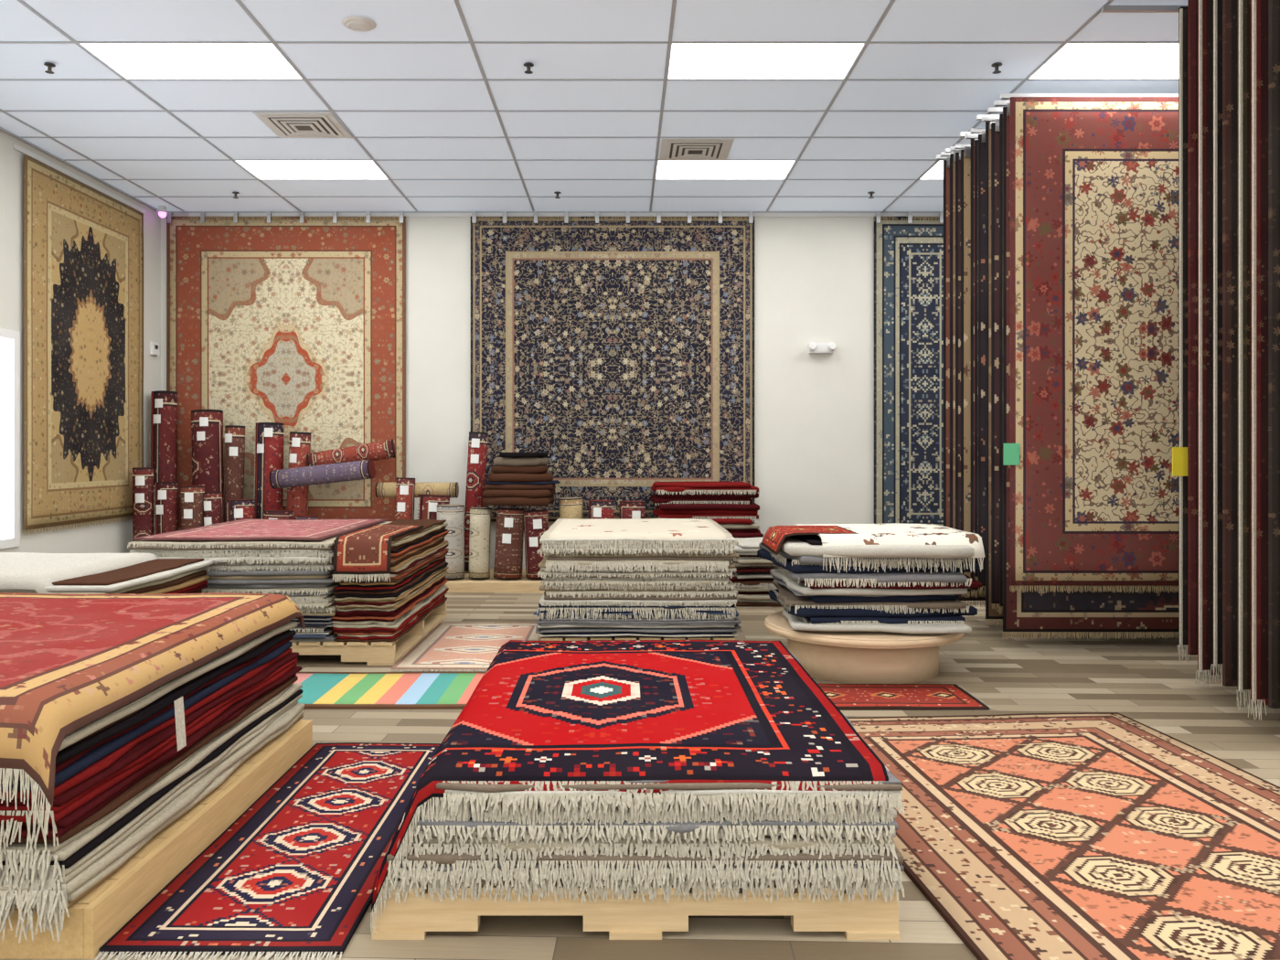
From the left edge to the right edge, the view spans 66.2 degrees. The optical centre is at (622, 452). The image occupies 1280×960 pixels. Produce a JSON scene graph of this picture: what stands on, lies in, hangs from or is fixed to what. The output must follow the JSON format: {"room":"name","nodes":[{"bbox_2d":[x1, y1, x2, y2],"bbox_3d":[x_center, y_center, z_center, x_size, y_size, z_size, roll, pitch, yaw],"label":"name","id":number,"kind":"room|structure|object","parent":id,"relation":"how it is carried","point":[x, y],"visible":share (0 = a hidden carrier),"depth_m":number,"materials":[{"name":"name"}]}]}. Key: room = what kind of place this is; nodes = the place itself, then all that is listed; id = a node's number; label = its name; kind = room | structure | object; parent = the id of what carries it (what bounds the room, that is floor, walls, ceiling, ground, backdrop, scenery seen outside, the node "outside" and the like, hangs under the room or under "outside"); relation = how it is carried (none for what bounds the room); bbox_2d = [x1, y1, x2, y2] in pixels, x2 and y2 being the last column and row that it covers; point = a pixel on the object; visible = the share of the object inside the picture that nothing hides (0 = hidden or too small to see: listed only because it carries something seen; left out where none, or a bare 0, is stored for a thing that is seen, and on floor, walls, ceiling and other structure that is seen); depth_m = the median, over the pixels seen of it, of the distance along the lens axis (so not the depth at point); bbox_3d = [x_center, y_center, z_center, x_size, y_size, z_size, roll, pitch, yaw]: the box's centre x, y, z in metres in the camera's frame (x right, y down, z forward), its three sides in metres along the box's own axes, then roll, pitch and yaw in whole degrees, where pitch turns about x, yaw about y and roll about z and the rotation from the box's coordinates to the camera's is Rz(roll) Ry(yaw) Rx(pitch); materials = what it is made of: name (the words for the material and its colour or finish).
{"room":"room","nodes":[
{"label":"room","id":0,"kind":"room"},
{"bbox_2d":[0,129,160,553],"bbox_3d":[-4.950,-0.615,3.650,0.200,3.830,13.300,0,0,0],"label":"wall","id":1,"kind":"structure","parent":0,"point":[113,537],"depth_m":8.33,"materials":[{"name":"paint"}]},
{"bbox_2d":[0,327,20,549],"bbox_3d":[-4.900,-0.110,6.530,0.140,1.720,2.660,0,0,0],"label":"window","id":2,"kind":"structure","parent":1,"relation":"in","point":[9,339],"depth_m":7.79,"materials":[{"name":"white paint"}]},
{"bbox_2d":[149,341,159,356],"bbox_3d":[-4.833,-1.070,10.140,0.032,0.140,0.140,0,0,0],"label":"switch","id":3,"kind":"object","parent":1,"relation":"attached to","point":[154,346],"visible":1,"depth_m":10.11,"materials":[{"name":"white paint"}]},
{"bbox_2d":[160,213,874,568],"bbox_3d":[0.875,-0.615,10.400,11.850,3.830,0.200,0,0,0],"label":"wall","id":4,"kind":"structure","parent":0,"point":[814,276],"depth_m":10.30,"materials":[{"name":"paint"}]},
{"bbox_2d":[808,342,835,353],"bbox_3d":[2.075,-1.093,10.224,0.290,0.105,0.150,0,0,0],"label":"light","id":5,"kind":"object","parent":4,"relation":"attached to","point":[813,347],"visible":1,"depth_m":10.23,"materials":[{"name":"white paint"}]},
{"bbox_2d":[0,0,1187,211],"bbox_3d":[0.875,-2.580,3.650,11.850,0.100,13.700,0,0,0],"label":"ceiling","id":6,"kind":"structure","parent":0,"point":[82,20],"depth_m":6.81,"materials":[{"name":"tile"}]},
{"bbox_2d":[156,205,168,217],"bbox_3d":[-4.720,-2.467,10.060,0.110,0.121,0.110,0,0,0],"label":"camera","id":7,"kind":"object","parent":6,"relation":"attached to","point":[162,211],"visible":1,"depth_m":10.03,"materials":[{"name":"white paint"}]},
{"bbox_2d":[341,16,376,31],"bbox_3d":[-1.550,-2.512,5.770,0.200,0.022,0.200,0,0,0],"label":"ceiling speaker","id":8,"kind":"object","parent":6,"relation":"attached to","point":[360,24],"depth_m":5.74},
{"bbox_2d":[12,143,943,223],"bbox_3d":[-0.325,-2.458,9.050,9.049,0.115,2.499,0,0,0],"label":"hanging rail","id":9,"kind":"object","parent":6,"relation":"attached to","point":[202,215],"visible":0.95,"depth_m":10.29,"materials":[{"name":"grey metal"}]},
{"bbox_2d":[23,154,143,534],"bbox_3d":[-4.816,-0.865,8.874,0.017,3.070,1.952,0,0,0],"label":"rug","id":10,"kind":"object","parent":9,"relation":"hanging from","point":[83,246],"visible":0.96,"depth_m":8.68,"materials":[{"name":"wool"},{"name":"cotton fringe"}]},
{"bbox_2d":[166,216,405,530],"bbox_3d":[-3.521,-0.740,10.264,2.505,3.460,0.022,0,0,0],"label":"rug","id":11,"kind":"object","parent":9,"relation":"hanging from","point":[287,321],"visible":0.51,"depth_m":10.26,"materials":[{"name":"fabric"}]},
{"bbox_2d":[470,216,754,525],"bbox_3d":[-0.106,-0.850,10.265,2.973,3.240,0.022,0,0,0],"label":"rug","id":12,"kind":"object","parent":9,"relation":"hanging from","point":[618,351],"visible":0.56,"depth_m":10.26,"materials":[{"name":"blue fabric"}]},
{"bbox_2d":[874,216,943,525],"bbox_3d":[3.162,-0.695,10.265,1.076,3.550,0.021,0,0,0],"label":"rug","id":13,"kind":"object","parent":9,"relation":"hanging from","point":[909,257],"visible":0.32,"depth_m":10.26,"materials":[{"name":"blue fabric"}]},
{"bbox_2d":[252,112,734,160],"bbox_3d":[-0.925,-2.511,7.868,3.640,0.023,1.186,0,0,0],"label":"vents","id":14,"kind":"object","parent":6,"relation":"in","point":[283,124],"depth_m":7.78,"materials":[{"name":"white metal"}]},
{"bbox_2d":[43,62,1002,198],"bbox_3d":[-0.660,-2.496,6.405,6.250,0.054,6.280,0,0,0],"label":"sprinkler","id":15,"kind":"object","parent":6,"relation":"attached to","point":[49,65],"depth_m":6.37,"materials":[{"name":"metal"}]},
{"bbox_2d":[0,0,1178,213],"bbox_3d":[0.875,-2.527,3.650,11.450,0.026,13.300,0,0,0],"label":"grid","id":16,"kind":"object","parent":6,"relation":"attached to","point":[674,2],"depth_m":7.25,"materials":[{"name":"grey metal"}]},
{"bbox_2d":[81,43,1178,179],"bbox_3d":[1.510,-2.538,5.132,9.720,0.024,7.864,0,0,0],"label":"ceiling lights","id":17,"kind":"object","parent":6,"relation":"in","point":[131,60],"depth_m":6.41},
{"bbox_2d":[0,592,1279,959],"bbox_3d":[0.875,1.360,3.650,11.850,0.120,13.700,0,0,0],"label":"floor","id":18,"kind":"structure","parent":0,"point":[1145,680],"depth_m":4.75,"materials":[{"name":"brown wood"}]},
{"bbox_2d":[0,552,213,594],"bbox_3d":[-3.584,0.948,5.338,2.251,0.704,1.220,0,0,0],"label":"rug stack at the far left","id":19,"kind":"object","parent":18,"relation":"on","point":[24,572],"visible":0.36,"depth_m":5.25,"materials":[{"name":"white fabric"}]},
{"bbox_2d":[0,592,312,959],"bbox_3d":[-2.424,0.956,3.390,2.198,0.689,1.945,0,0,0],"label":"stack","id":20,"kind":"object","parent":18,"relation":"on","point":[135,730],"visible":1,"depth_m":2.94,"materials":[{"name":"red fabric"}]},
{"bbox_2d":[95,742,440,959],"bbox_3d":[-1.039,1.293,3.440,0.636,0.020,1.891,0,0,0],"label":"runner rug","id":21,"kind":"object","parent":18,"relation":"on","point":[295,872],"visible":0.91,"depth_m":3.02,"materials":[{"name":"red fabric"}]},
{"bbox_2d":[127,518,449,665],"bbox_3d":[-2.205,0.903,6.861,1.683,0.793,1.928,0,0,0],"label":"stack","id":22,"kind":"object","parent":18,"relation":"on","point":[369,591],"visible":0.7,"depth_m":6.01,"materials":[{"name":"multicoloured fabric"}]},
{"bbox_2d":[293,671,485,709],"bbox_3d":[-1.480,1.291,5.360,1.650,0.017,0.780,0,0,0],"label":"rug","id":23,"kind":"object","parent":18,"relation":"on","point":[428,689],"visible":0.56,"depth_m":5.31,"materials":[{"name":"multicoloured fabric"}]},
{"bbox_2d":[388,622,541,671],"bbox_3d":[-0.969,1.292,6.620,0.838,0.017,1.621,0,0,0],"label":"rug","id":24,"kind":"object","parent":18,"relation":"on","point":[450,646],"visible":0.79,"depth_m":6.55,"materials":[{"name":"beige fabric"}]},
{"bbox_2d":[444,568,544,592],"bbox_3d":[-2.255,1.255,9.659,5.150,0.090,1.115,0,0,0],"label":"platform","id":25,"kind":"object","parent":18,"relation":"on","point":[465,584],"visible":0.02,"depth_m":9.10,"materials":[{"name":"brown wood"}]},
{"bbox_2d":[132,467,154,541],"bbox_3d":[-4.635,0.669,9.487,0.188,1.048,0.202,0,1,0],"label":"roll","id":26,"kind":"object","parent":25,"relation":"on","point":[143,477],"visible":0.67,"depth_m":9.41,"materials":[{"name":"red fabric"}]},
{"bbox_2d":[149,390,177,489],"bbox_3d":[-4.660,0.287,9.952,0.256,1.825,0.310,0,0,-15],"label":"roll","id":27,"kind":"object","parent":25,"relation":"on","point":[164,403],"visible":0.4,"depth_m":9.90,"materials":[{"name":"red fabric"}]},
{"bbox_2d":[153,481,178,534],"bbox_3d":[-4.423,0.740,9.504,0.217,0.906,0.181,-1,-1,0],"label":"roll","id":28,"kind":"object","parent":25,"relation":"on","point":[165,506],"visible":0.56,"depth_m":9.45,"materials":[{"name":"red fabric"}]},
{"bbox_2d":[180,485,204,530],"bbox_3d":[-4.160,0.758,9.484,0.217,0.871,0.187,0,1,0],"label":"roll","id":29,"kind":"object","parent":25,"relation":"on","point":[192,515],"visible":0.57,"depth_m":9.41,"materials":[{"name":"red fabric"}]},
{"bbox_2d":[191,409,223,506],"bbox_3d":[-4.201,0.384,9.946,0.294,1.637,0.386,0,0,-34],"label":"roll","id":30,"kind":"object","parent":25,"relation":"on","point":[207,425],"visible":0.56,"depth_m":9.86,"materials":[{"name":"red fabric"}]},
{"bbox_2d":[203,491,223,525],"bbox_3d":[-3.959,0.789,9.501,0.200,0.815,0.146,0,0,14],"label":"roll","id":31,"kind":"object","parent":25,"relation":"on","point":[213,508],"visible":0.41,"depth_m":9.45,"materials":[{"name":"red fabric"}]},
{"bbox_2d":[223,425,245,522],"bbox_3d":[-3.944,0.461,9.933,0.204,1.471,0.223,0,0,16],"label":"roll","id":32,"kind":"object","parent":25,"relation":"on","point":[234,455],"visible":0.62,"depth_m":9.88,"materials":[{"name":"red fabric"}]},
{"bbox_2d":[226,499,255,522],"bbox_3d":[-3.689,0.824,9.494,0.245,0.738,0.243,0,0,0],"label":"roll","id":33,"kind":"object","parent":25,"relation":"on","point":[237,508],"visible":0.23,"depth_m":9.41,"materials":[{"name":"red fabric"}]},
{"bbox_2d":[253,422,283,519],"bbox_3d":[-3.585,0.447,9.938,0.275,1.503,0.322,0,0,-1],"label":"roll","id":34,"kind":"object","parent":25,"relation":"on","point":[269,436],"visible":0.59,"depth_m":9.84,"materials":[{"name":"red fabric"}]},
{"bbox_2d":[263,510,293,519],"bbox_3d":[-3.349,0.878,9.508,0.277,0.643,0.299,0,0,40],"label":"roll","id":35,"kind":"object","parent":25,"relation":"on","point":[267,514],"visible":0.23,"depth_m":9.40,"materials":[{"name":"red fabric"}]},
{"bbox_2d":[269,459,375,489],"bbox_3d":[-2.925,0.211,9.572,1.014,0.288,0.193,0,0,6],"label":"roll","id":36,"kind":"object","parent":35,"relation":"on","point":[365,469],"visible":1,"depth_m":9.50,"materials":[{"name":"purple fabric"}]},
{"bbox_2d":[286,431,311,519],"bbox_3d":[-3.282,0.494,9.896,0.271,1.409,0.179,0,0,4],"label":"roll","id":37,"kind":"object","parent":25,"relation":"on","point":[300,442],"visible":0.48,"depth_m":9.82,"materials":[{"name":"red fabric"}]},
{"bbox_2d":[306,438,395,466],"bbox_3d":[-2.735,0.029,9.909,0.870,0.330,0.188,0,0,-8],"label":"roll","id":38,"kind":"object","parent":37,"relation":"on","point":[381,450],"visible":0.82,"depth_m":9.84,"materials":[{"name":"red fabric"}]},
{"bbox_2d":[296,515,317,519],"bbox_3d":[-3.061,0.904,9.493,0.191,0.578,0.204,1,1,0],"label":"roll","id":39,"kind":"object","parent":25,"relation":"on","point":[297,517],"visible":0.2,"depth_m":9.43,"materials":[{"name":"red fabric"}]},
{"bbox_2d":[394,477,415,520],"bbox_3d":[-2.164,0.721,9.710,0.174,0.951,0.200,0,0,38],"label":"roll","id":40,"kind":"object","parent":25,"relation":"on","point":[405,487],"visible":0.52,"depth_m":9.65,"materials":[{"name":"red fabric"}]},
{"bbox_2d":[416,494,449,519],"bbox_3d":[-1.881,0.807,9.703,0.336,0.786,0.274,0,0,17],"label":"roll","id":41,"kind":"object","parent":25,"relation":"on","point":[427,504],"visible":0.28,"depth_m":9.60,"materials":[{"name":"red fabric"}]},
{"bbox_2d":[375,482,458,497],"bbox_3d":[-2.050,0.374,9.804,0.800,0.154,0.161,0,0,0],"label":"roll","id":42,"kind":"object","parent":41,"relation":"on","point":[382,489],"visible":0.79,"depth_m":9.73,"materials":[{"name":"beige fabric"}]},
{"bbox_2d":[437,503,464,579],"bbox_3d":[-1.637,0.847,9.344,0.263,0.693,0.229,0,2,0],"label":"roll","id":43,"kind":"object","parent":25,"relation":"on","point":[453,515],"visible":0.7,"depth_m":9.25,"materials":[{"name":"white fabric"}]},
{"bbox_2d":[464,431,488,571],"bbox_3d":[-1.500,0.495,9.962,0.185,1.411,0.296,0,0,38],"label":"roll","id":44,"kind":"object","parent":25,"relation":"on","point":[477,442],"visible":0.65,"depth_m":9.90,"materials":[{"name":"red fabric"}]},
{"bbox_2d":[468,507,490,578],"bbox_3d":[-1.361,0.860,9.347,0.199,0.667,0.183,1,0,0],"label":"roll","id":45,"kind":"object","parent":25,"relation":"on","point":[480,517],"visible":1,"depth_m":9.27,"materials":[{"name":"white fabric"}]},
{"bbox_2d":[493,508,524,579],"bbox_3d":[-1.079,0.865,9.353,0.271,0.669,0.252,0,0,33],"label":"roll","id":46,"kind":"object","parent":25,"relation":"on","point":[509,527],"visible":1,"depth_m":9.26,"materials":[{"name":"red fabric"}]},
{"bbox_2d":[482,452,560,506],"bbox_3d":[-0.972,0.250,9.541,0.733,0.509,0.726,0,0,0],"label":"stack","id":47,"kind":"object","parent":46,"relation":"on","point":[515,478],"visible":1,"depth_m":9.26,"materials":[{"name":"brown fabric"}]},
{"bbox_2d":[523,510,548,578],"bbox_3d":[-0.812,0.873,9.350,0.253,0.651,0.227,0,0,-16],"label":"roll","id":48,"kind":"object","parent":25,"relation":"on","point":[536,522],"visible":0.78,"depth_m":9.26,"materials":[{"name":"red fabric"}]},
{"bbox_2d":[558,497,583,518],"bbox_3d":[-0.484,0.814,9.438,0.263,0.768,0.221,0,0,-36],"label":"roll","id":49,"kind":"object","parent":25,"relation":"on","point":[570,507],"visible":0.34,"depth_m":9.34,"materials":[{"name":"beige fabric"}]},
{"bbox_2d":[588,500,614,518],"bbox_3d":[-0.206,0.826,9.387,0.246,0.734,0.208,1,1,0],"label":"roll","id":50,"kind":"object","parent":25,"relation":"on","point":[597,508],"visible":0.26,"depth_m":9.30,"materials":[{"name":"red fabric"}]},
{"bbox_2d":[618,501,645,518],"bbox_3d":[0.088,0.830,9.397,0.252,0.725,0.218,1,0,0],"label":"roll","id":51,"kind":"object","parent":25,"relation":"on","point":[627,509],"visible":0.3,"depth_m":9.32,"materials":[{"name":"red fabric"}]},
{"bbox_2d":[533,518,741,640],"bbox_3d":[0.097,0.906,6.908,1.313,0.789,1.641,0,0,0],"label":"stack","id":52,"kind":"object","parent":18,"relation":"on","point":[604,579],"visible":0.99,"depth_m":6.13,"materials":[{"name":"white fabric"}]},
{"bbox_2d":[370,639,905,939],"bbox_3d":[0.046,1.071,3.523,1.435,0.459,1.885,0,0,0],"label":"rug stack in the centre","id":53,"kind":"object","parent":18,"relation":"on","point":[598,781],"visible":1,"depth_m":2.63,"materials":[{"name":"red fabric"}]},
{"bbox_2d":[728,537,783,606],"bbox_3d":[1.282,1.039,8.675,0.804,0.524,0.886,0,0,0],"label":"rug","id":54,"kind":"object","parent":18,"relation":"on","point":[752,579],"visible":0.35,"depth_m":8.28,"materials":[{"name":"fabric"}]},
{"bbox_2d":[650,481,763,537],"bbox_3d":[0.824,0.800,9.763,1.086,1.006,0.975,0,0,0],"label":"stack","id":55,"kind":"object","parent":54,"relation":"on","point":[730,505],"depth_m":9.36,"materials":[{"name":"red fabric"}]},
{"bbox_2d":[764,610,964,683],"bbox_3d":[1.450,1.160,5.940,1.170,0.280,1.170,0,0,0],"label":"platform","id":56,"kind":"object","parent":18,"relation":"on","point":[845,656],"visible":0.55,"depth_m":5.53,"materials":[{"name":"beige wood"}]},
{"bbox_2d":[757,522,984,633],"bbox_3d":[1.458,0.731,5.960,1.168,0.549,1.144,0,0,0],"label":"pile","id":57,"kind":"object","parent":56,"relation":"on","point":[893,577],"visible":1,"depth_m":5.52,"materials":[{"name":"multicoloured fabric"}]},
{"bbox_2d":[817,683,992,710],"bbox_3d":[1.400,1.292,5.199,0.971,0.018,0.501,0,0,0],"label":"rug","id":58,"kind":"object","parent":18,"relation":"on","point":[846,697],"visible":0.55,"depth_m":5.15,"materials":[{"name":"red fabric"}]},
{"bbox_2d":[847,712,1279,959],"bbox_3d":[1.702,1.293,3.400,1.712,0.021,2.890,0,0,-4],"label":"rug","id":59,"kind":"object","parent":18,"relation":"on","point":[1084,836],"visible":0.79,"depth_m":3.26,"materials":[{"name":"orange fabric"}]},
{"bbox_3d":[6.700,-0.615,3.650,0.200,3.830,13.300,0,0,0],"label":"wall","id":60,"kind":"structure","parent":0,"visible":0},
{"bbox_2d":[935,0,1266,720],"bbox_3d":[4.525,-0.636,5.942,4.130,3.747,3.536,0,0,0],"label":"rack","id":61,"kind":"object","parent":60,"relation":"attached to","point":[1011,451],"visible":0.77,"depth_m":5.14,"materials":[{"name":"grey metal"}]},
{"bbox_2d":[943,160,949,527],"bbox_3d":[3.710,-0.595,7.671,2.403,3.376,0.017,0,0,0],"label":"rug","id":62,"kind":"object","parent":61,"relation":"hanging from","point":[946,171],"visible":0.02,"depth_m":7.66,"materials":[{"name":"brown fabric"}]},
{"bbox_2d":[949,153,955,528],"bbox_3d":[3.691,-0.585,7.451,2.408,3.365,0.017,0,0,0],"label":"rug","id":63,"kind":"object","parent":61,"relation":"hanging from","point":[952,163],"visible":0.02,"depth_m":7.45,"materials":[{"name":"brown fabric"}]},
{"bbox_2d":[955,152,985,607],"bbox_3d":[3.690,-0.544,7.341,2.404,3.402,0.017,0,0,0],"label":"rug","id":64,"kind":"object","parent":61,"relation":"hanging from","point":[960,597],"visible":0.04,"depth_m":7.34,"materials":[{"name":"brown fabric"}]},
{"bbox_2d":[960,149,985,597],"bbox_3d":[3.697,-0.580,7.231,2.401,3.302,0.017,0,0,0],"label":"rug","id":65,"kind":"object","parent":61,"relation":"hanging from","point":[965,162],"visible":0.02,"depth_m":7.22,"materials":[{"name":"brown fabric"}]},
{"bbox_2d":[974,139,978,580],"bbox_3d":[3.717,-0.649,7.011,2.401,3.169,0.017,0,0,0],"label":"rug","id":66,"kind":"object","parent":61,"relation":"hanging from","point":[976,141],"visible":0.03,"depth_m":7.01,"materials":[{"name":"black fabric"}]},
{"bbox_2d":[970,138,985,596],"bbox_3d":[3.729,-0.619,7.121,2.400,3.328,0.016,0,0,0],"label":"rug","id":67,"kind":"object","parent":61,"relation":"hanging from","point":[975,590],"visible":0.06,"depth_m":7.11,"materials":[{"name":"brown fabric"}]},
{"bbox_2d":[978,134,985,592],"bbox_3d":[3.702,-0.625,6.901,2.401,3.224,0.017,0,0,0],"label":"rug","id":68,"kind":"object","parent":61,"relation":"hanging from","point":[981,145],"visible":0.02,"depth_m":6.89,"materials":[{"name":"black fabric"}]},
{"bbox_2d":[985,121,1002,625],"bbox_3d":[3.715,-0.546,6.791,2.400,3.495,0.017,0,0,0],"label":"rug","id":69,"kind":"object","parent":61,"relation":"hanging from","point":[994,613],"visible":0.06,"depth_m":6.79,"materials":[{"name":"brown fabric"}]},
{"bbox_2d":[991,122,999,608],"bbox_3d":[3.713,-0.584,6.681,2.400,3.321,0.017,0,0,0],"label":"rug","id":70,"kind":"object","parent":61,"relation":"hanging from","point":[995,135],"visible":0.06,"depth_m":6.67,"materials":[{"name":"black fabric"}]},
{"bbox_2d":[999,113,1002,613],"bbox_3d":[3.725,-0.595,6.571,2.404,3.345,0.017,0,0,0],"label":"rug","id":71,"kind":"object","parent":61,"relation":"hanging from","point":[1000,114],"visible":0.03,"depth_m":6.57,"materials":[{"name":"fabric"}]},
{"bbox_2d":[1002,106,1178,639],"bbox_3d":[3.705,-0.522,6.461,2.406,3.505,0.016,0,0,0],"label":"rug","id":72,"kind":"object","parent":61,"relation":"hanging from","point":[1059,612],"visible":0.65,"depth_m":6.46,"materials":[{"name":"fabric"}]},
{"bbox_2d":[1009,96,1178,593],"bbox_3d":[3.708,-0.695,6.351,2.403,3.210,0.017,0,0,0],"label":"rug","id":73,"kind":"object","parent":61,"relation":"hanging from","point":[1094,180],"depth_m":6.34,"materials":[{"name":"red fabric"}]},
{"bbox_2d":[1178,6,1187,650],"bbox_3d":[4.317,-0.695,5.487,2.400,3.591,0.025,0,0,0],"label":"rug","id":74,"kind":"object","parent":61,"relation":"hanging from","point":[1185,8],"visible":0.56,"depth_m":5.48,"materials":[{"name":"brown fabric"}]},
{"bbox_2d":[1187,0,1197,655],"bbox_3d":[4.277,-0.696,5.327,2.400,3.588,0.025,0,0,0],"label":"rug","id":75,"kind":"object","parent":61,"relation":"hanging from","point":[1192,5],"visible":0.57,"depth_m":5.32,"materials":[{"name":"brown fabric"}]},
{"bbox_2d":[1197,0,1220,674],"bbox_3d":[4.237,-0.660,5.167,2.400,3.659,0.025,0,0,0],"label":"rug","id":76,"kind":"object","parent":61,"relation":"hanging from","point":[1207,5],"visible":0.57,"depth_m":5.16,"materials":[{"name":"brown fabric"}]},
{"bbox_2d":[1212,0,1222,669],"bbox_3d":[4.218,-0.693,5.007,2.400,3.594,0.025,0,0,0],"label":"rug","id":77,"kind":"object","parent":61,"relation":"hanging from","point":[1219,2],"visible":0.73,"depth_m":5.00,"materials":[{"name":"brown fabric"}]},
{"bbox_2d":[1222,0,1237,686],"bbox_3d":[4.171,-0.668,4.847,2.400,3.643,0.025,0,0,0],"label":"rug","id":78,"kind":"object","parent":61,"relation":"hanging from","point":[1230,7],"visible":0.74,"depth_m":4.84,"materials":[{"name":"brown fabric"}]},
{"bbox_2d":[1237,0,1250,694],"bbox_3d":[4.146,-0.667,4.687,2.400,3.646,0.025,0,0,0],"label":"rug","id":79,"kind":"object","parent":61,"relation":"hanging from","point":[1246,4],"visible":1,"depth_m":4.68,"materials":[{"name":"brown fabric"}]},
{"bbox_2d":[1250,0,1268,704],"bbox_3d":[4.106,-0.664,4.527,2.400,3.653,0.025,0,0,0],"label":"rug","id":80,"kind":"object","parent":61,"relation":"hanging from","point":[1262,5],"visible":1,"depth_m":4.52,"materials":[{"name":"brown fabric"}]},
{"bbox_2d":[1268,0,1279,708],"bbox_3d":[4.083,-0.676,4.367,2.400,3.627,0.025,0,0,0],"label":"rug","id":81,"kind":"object","parent":61,"relation":"hanging from","point":[1274,5],"visible":1,"depth_m":4.36,"materials":[{"name":"brown fabric"}]}
]}

